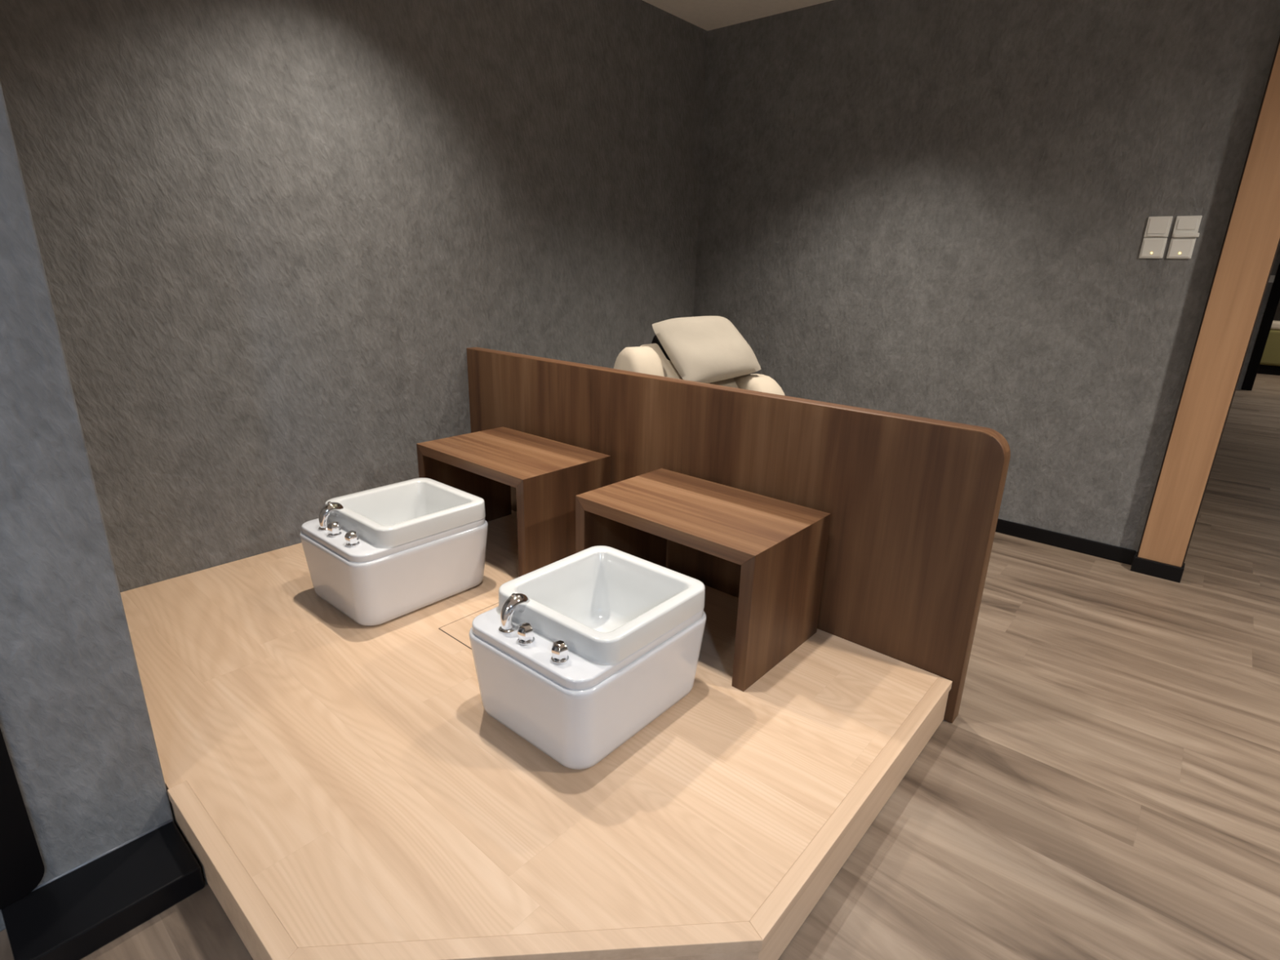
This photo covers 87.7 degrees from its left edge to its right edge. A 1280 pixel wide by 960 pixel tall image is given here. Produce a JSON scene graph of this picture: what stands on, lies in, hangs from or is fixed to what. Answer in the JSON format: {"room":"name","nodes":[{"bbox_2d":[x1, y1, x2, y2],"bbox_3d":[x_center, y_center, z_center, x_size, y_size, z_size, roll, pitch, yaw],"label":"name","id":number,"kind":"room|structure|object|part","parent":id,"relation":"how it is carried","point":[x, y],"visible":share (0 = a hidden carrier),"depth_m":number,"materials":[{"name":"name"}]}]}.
{"room":"salon","nodes":[
{"label":"salon","id":0,"kind":"room"},
{"bbox_2d":[0,82,173,931],"bbox_3d":[-2.732,-0.222,0.336,1.415,2.706,3.488,16,23,38],"label":"wall","id":1,"kind":"structure","parent":0,"point":[76,726],"depth_m":1.30,"materials":[{"name":"paint"}]},
{"bbox_2d":[0,728,44,909],"bbox_3d":[-1.552,-0.042,0.684,0.012,2.088,1.064,16,23,38],"label":"door","id":2,"kind":"structure","parent":1,"relation":"in","point":[22,869],"depth_m":1.32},
{"bbox_2d":[31,818,172,892],"bbox_3d":[-1.184,0.823,1.445,0.007,0.007,0.290,16,23,38],"label":"trim","id":3,"kind":"structure","parent":1,"relation":"attached to","point":[171,820],"depth_m":1.45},
{"bbox_2d":[0,821,204,959],"bbox_3d":[-1.116,0.873,1.395,0.188,0.060,0.298,16,23,38],"label":"baseboard","id":4,"kind":"structure","parent":1,"relation":"attached to","point":[73,916],"depth_m":1.36,"materials":[{"name":"black paint"}]},
{"bbox_2d":[0,0,707,592],"bbox_3d":[-0.805,-1.131,3.342,0.200,2.706,3.780,16,23,38],"label":"wall","id":5,"kind":"structure","parent":0,"point":[276,238],"depth_m":2.68,"materials":[{"name":"paint"}]},
{"bbox_2d":[0,373,1279,959],"bbox_3d":[4.483,0.004,4.853,6.800,0.100,19.400,16,23,38],"label":"floor","id":6,"kind":"structure","parent":0,"point":[1104,784],"depth_m":1.82,"materials":[{"name":"wood"}]},
{"bbox_2d":[120,510,952,959],"bbox_3d":[-0.528,0.596,2.170,2.420,0.145,1.710,16,23,38],"label":"platform","id":7,"kind":"object","parent":6,"relation":"on","point":[342,788],"visible":0.8,"depth_m":1.57,"materials":[{"name":"beige wood"}]},
{"bbox_2d":[299,477,488,626],"bbox_3d":[-0.888,0.230,2.442,0.445,0.366,0.536,16,23,38],"label":"tub","id":8,"kind":"object","parent":7,"relation":"on","point":[380,555],"visible":1,"depth_m":2.30,"materials":[{"name":"white ceramic"}]},
{"bbox_3d":[-1.075,0.121,2.325,0.044,0.088,0.092,16,23,38],"label":"spout","id":9,"kind":"part","parent":8,"relation":"part of","materials":[{"name":"silver metal"}]},
{"bbox_2d":[301,517,484,563],"bbox_3d":[-0.885,0.137,2.413,0.432,0.079,0.523,16,23,38],"label":"rim","id":10,"kind":"object","parent":8,"relation":"on","point":[342,540],"depth_m":2.24,"materials":[{"name":"ceramic"}]},
{"bbox_2d":[324,477,485,548],"bbox_3d":[-0.861,0.172,2.455,0.429,0.202,0.442,16,23,38],"label":"basin","id":11,"kind":"object","parent":8,"relation":"in","point":[421,513],"depth_m":2.42,"materials":[{"name":"white ceramic"}]},
{"bbox_2d":[416,426,610,577],"bbox_3d":[-0.540,0.078,2.842,0.703,0.432,0.458,16,23,38],"label":"bench","id":12,"kind":"object","parent":7,"relation":"on","point":[547,475],"visible":0.74,"depth_m":2.64,"materials":[{"name":"brown wood"}]},
{"bbox_3d":[-0.789,0.006,3.047,0.042,0.431,0.458,16,23,38],"label":"panel","id":13,"kind":"part","parent":12,"relation":"part of","materials":[{"name":"brown wood"}]},
{"bbox_3d":[-0.535,-0.107,2.783,0.702,0.042,0.458,16,23,38],"label":"seat","id":14,"kind":"part","parent":12,"relation":"part of","materials":[{"name":"brown wood"}]},
{"bbox_3d":[-0.291,0.151,2.638,0.042,0.431,0.458,16,23,38],"label":"panel","id":15,"kind":"part","parent":12,"relation":"part of","materials":[{"name":"brown wood"}]},
{"bbox_2d":[468,545,706,769],"bbox_3d":[-0.134,0.444,1.835,0.445,0.366,0.536,16,23,37],"label":"tub","id":16,"kind":"object","parent":7,"relation":"on","point":[579,653],"visible":1,"depth_m":1.69,"materials":[{"name":"white ceramic"}]},
{"bbox_3d":[-0.321,0.336,1.717,0.044,0.088,0.092,16,23,37],"label":"spout","id":17,"kind":"part","parent":16,"relation":"part of","materials":[{"name":"silver metal"}]},
{"bbox_2d":[471,606,703,690],"bbox_3d":[-0.131,0.352,1.806,0.434,0.079,0.524,16,23,38],"label":"rim","id":18,"kind":"object","parent":16,"relation":"on","point":[551,652],"depth_m":1.63,"materials":[{"name":"ceramic"}]},
{"bbox_2d":[496,545,705,666],"bbox_3d":[-0.107,0.387,1.849,0.429,0.202,0.442,16,23,37],"label":"basin","id":19,"kind":"object","parent":16,"relation":"in","point":[611,606],"depth_m":1.84,"materials":[{"name":"white ceramic"}]},
{"bbox_2d":[575,468,831,691],"bbox_3d":[0.193,0.285,2.257,0.703,0.432,0.458,16,23,38],"label":"bench","id":20,"kind":"object","parent":7,"relation":"on","point":[780,547],"visible":0.84,"depth_m":2.09,"materials":[{"name":"brown wood"}]},
{"bbox_3d":[-0.057,0.214,2.461,0.042,0.431,0.458,16,23,38],"label":"panel","id":21,"kind":"part","parent":20,"relation":"part of","materials":[{"name":"brown wood"}]},
{"bbox_3d":[0.198,0.100,2.197,0.702,0.042,0.458,16,23,38],"label":"seat","id":22,"kind":"part","parent":20,"relation":"part of","materials":[{"name":"brown wood"}]},
{"bbox_3d":[0.442,0.358,2.052,0.042,0.431,0.458,16,23,38],"label":"panel","id":23,"kind":"part","parent":20,"relation":"part of","materials":[{"name":"brown wood"}]},
{"bbox_2d":[613,334,785,395],"bbox_3d":[0.377,-0.149,3.131,0.698,1.027,1.035,-10,21,-31],"label":"recliner","id":24,"kind":"object","parent":6,"relation":"on","point":[651,358],"visible":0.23,"depth_m":3.15,"materials":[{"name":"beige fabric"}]},
{"bbox_3d":[-0.016,-0.214,3.245,0.170,0.860,0.330,-10,21,-31],"label":"armrest","id":25,"kind":"part","parent":24,"relation":"part of","materials":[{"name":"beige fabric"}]},
{"bbox_3d":[0.252,-0.477,3.264,0.459,0.397,0.444,-8,20,-28],"label":"backrest","id":26,"kind":"part","parent":24,"relation":"part of","materials":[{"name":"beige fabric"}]},
{"bbox_2d":[652,315,760,383],"bbox_3d":[0.322,-0.630,3.198,0.451,0.288,0.336,-8,20,-29],"label":"pillow","id":27,"kind":"object","parent":24,"relation":"on","point":[706,349],"visible":0.98,"depth_m":3.12,"materials":[{"name":"beige fabric"}]},
{"bbox_3d":[0.550,-0.165,3.355,0.170,0.729,0.470,-10,21,-31],"label":"armrest","id":28,"kind":"part","parent":24,"relation":"part of","materials":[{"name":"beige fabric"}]},
{"bbox_2d":[466,346,1010,723],"bbox_3d":[0.073,0.043,2.692,2.441,0.912,0.066,16,23,38],"label":"partition","id":29,"kind":"object","parent":6,"relation":"on","point":[913,503],"depth_m":2.16,"materials":[{"name":"brown wood"}]},
{"bbox_2d":[1129,35,1279,582],"bbox_3d":[2.545,-0.871,2.817,0.189,2.705,0.334,16,23,38],"label":"door frame","id":30,"kind":"structure","parent":6,"relation":"on","point":[1251,243],"depth_m":2.80,"materials":[{"name":"brown wood"}]},
{"bbox_2d":[1241,263,1279,391],"bbox_3d":[7.944,-2.469,8.275,0.099,2.705,0.190,16,23,38],"label":"post","id":31,"kind":"object","parent":6,"relation":"on","point":[1274,297],"visible":0.95,"depth_m":8.40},
{"bbox_2d":[1257,320,1279,375],"bbox_3d":[10.330,-1.917,9.915,1.790,0.780,0.820,16,23,38],"label":"sofa","id":32,"kind":"object","parent":6,"relation":"on","point":[1269,364],"visible":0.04,"depth_m":10.06,"materials":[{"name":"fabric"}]},
{"bbox_3d":[10.330,-1.926,9.912,1.790,0.520,0.820,16,23,38],"label":"seat","id":33,"kind":"part","parent":32,"relation":"part of","materials":[{"name":"yellow fabric"}]},
{"bbox_2d":[1270,320,1279,330],"bbox_3d":[10.296,-2.204,9.723,1.690,0.119,0.580,16,23,38],"label":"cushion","id":34,"kind":"object","parent":32,"relation":"on","point":[1276,324],"depth_m":10.00,"materials":[{"name":"beige fabric"}]},
{"bbox_2d":[642,0,832,31],"bbox_3d":[4.556,-2.668,4.000,6.800,0.100,19.400,16,23,38],"label":"ceiling","id":35,"kind":"structure","parent":0,"point":[707,15],"depth_m":3.73,"materials":[{"name":"paint"}]},
{"bbox_2d":[693,0,1279,551],"bbox_3d":[1.478,-1.196,3.740,2.722,2.706,0.220,16,23,38],"label":"wall","id":36,"kind":"structure","parent":0,"point":[940,210],"depth_m":3.33,"materials":[{"name":"paint"}]},
{"bbox_2d":[995,518,1136,564],"bbox_3d":[1.364,0.081,4.058,2.715,0.075,0.014,16,23,38],"label":"baseboard","id":37,"kind":"structure","parent":36,"relation":"attached to","point":[1106,551],"depth_m":3.39,"materials":[{"name":"black paint"}]},
{"bbox_2d":[1138,237,1167,258],"bbox_3d":[2.254,-1.019,2.927,0.084,0.084,0.014,16,23,38],"label":"wall switch","id":38,"kind":"object","parent":36,"relation":"attached to","point":[1152,247],"visible":1,"depth_m":2.92,"materials":[{"name":"white plastic"}]},
{"bbox_2d":[1143,216,1173,237],"bbox_3d":[2.256,-1.102,2.900,0.084,0.084,0.014,16,23,38],"label":"wall switch","id":39,"kind":"object","parent":36,"relation":"attached to","point":[1157,226],"visible":1,"depth_m":2.90,"materials":[{"name":"white plastic"}]},
{"bbox_2d":[1166,237,1195,258],"bbox_3d":[2.328,-0.997,2.866,0.084,0.084,0.014,16,23,38],"label":"wall switch","id":40,"kind":"object","parent":36,"relation":"attached to","point":[1180,247],"visible":1,"depth_m":2.86,"materials":[{"name":"white plastic"}]},
{"bbox_2d":[1172,215,1202,237],"bbox_3d":[2.331,-1.078,2.834,0.092,0.086,0.022,16,23,38],"label":"wall switch","id":41,"kind":"object","parent":36,"relation":"attached to","point":[1187,226],"visible":1,"depth_m":2.83,"materials":[{"name":"white plastic"}]},
{"bbox_2d":[1235,244,1279,389],"bbox_3d":[6.661,-2.840,9.328,3.300,2.706,0.150,16,23,38],"label":"wall","id":42,"kind":"structure","parent":0,"point":[1277,262],"depth_m":8.42,"materials":[{"name":"wood"}]},
{"bbox_2d":[1268,275,1275,282],"bbox_3d":[7.811,-2.499,8.277,0.105,0.085,0.010,16,23,38],"label":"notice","id":43,"kind":"object","parent":42,"relation":"attached to","point":[1272,277],"visible":0.36,"depth_m":8.25,"materials":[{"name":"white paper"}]},
{"bbox_2d":[1273,299,1279,320],"bbox_3d":[11.908,-3.086,10.544,3.800,2.706,0.100,16,23,38],"label":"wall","id":44,"kind":"structure","parent":0,"point":[1277,317],"depth_m":11.42,"materials":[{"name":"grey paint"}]}
]}

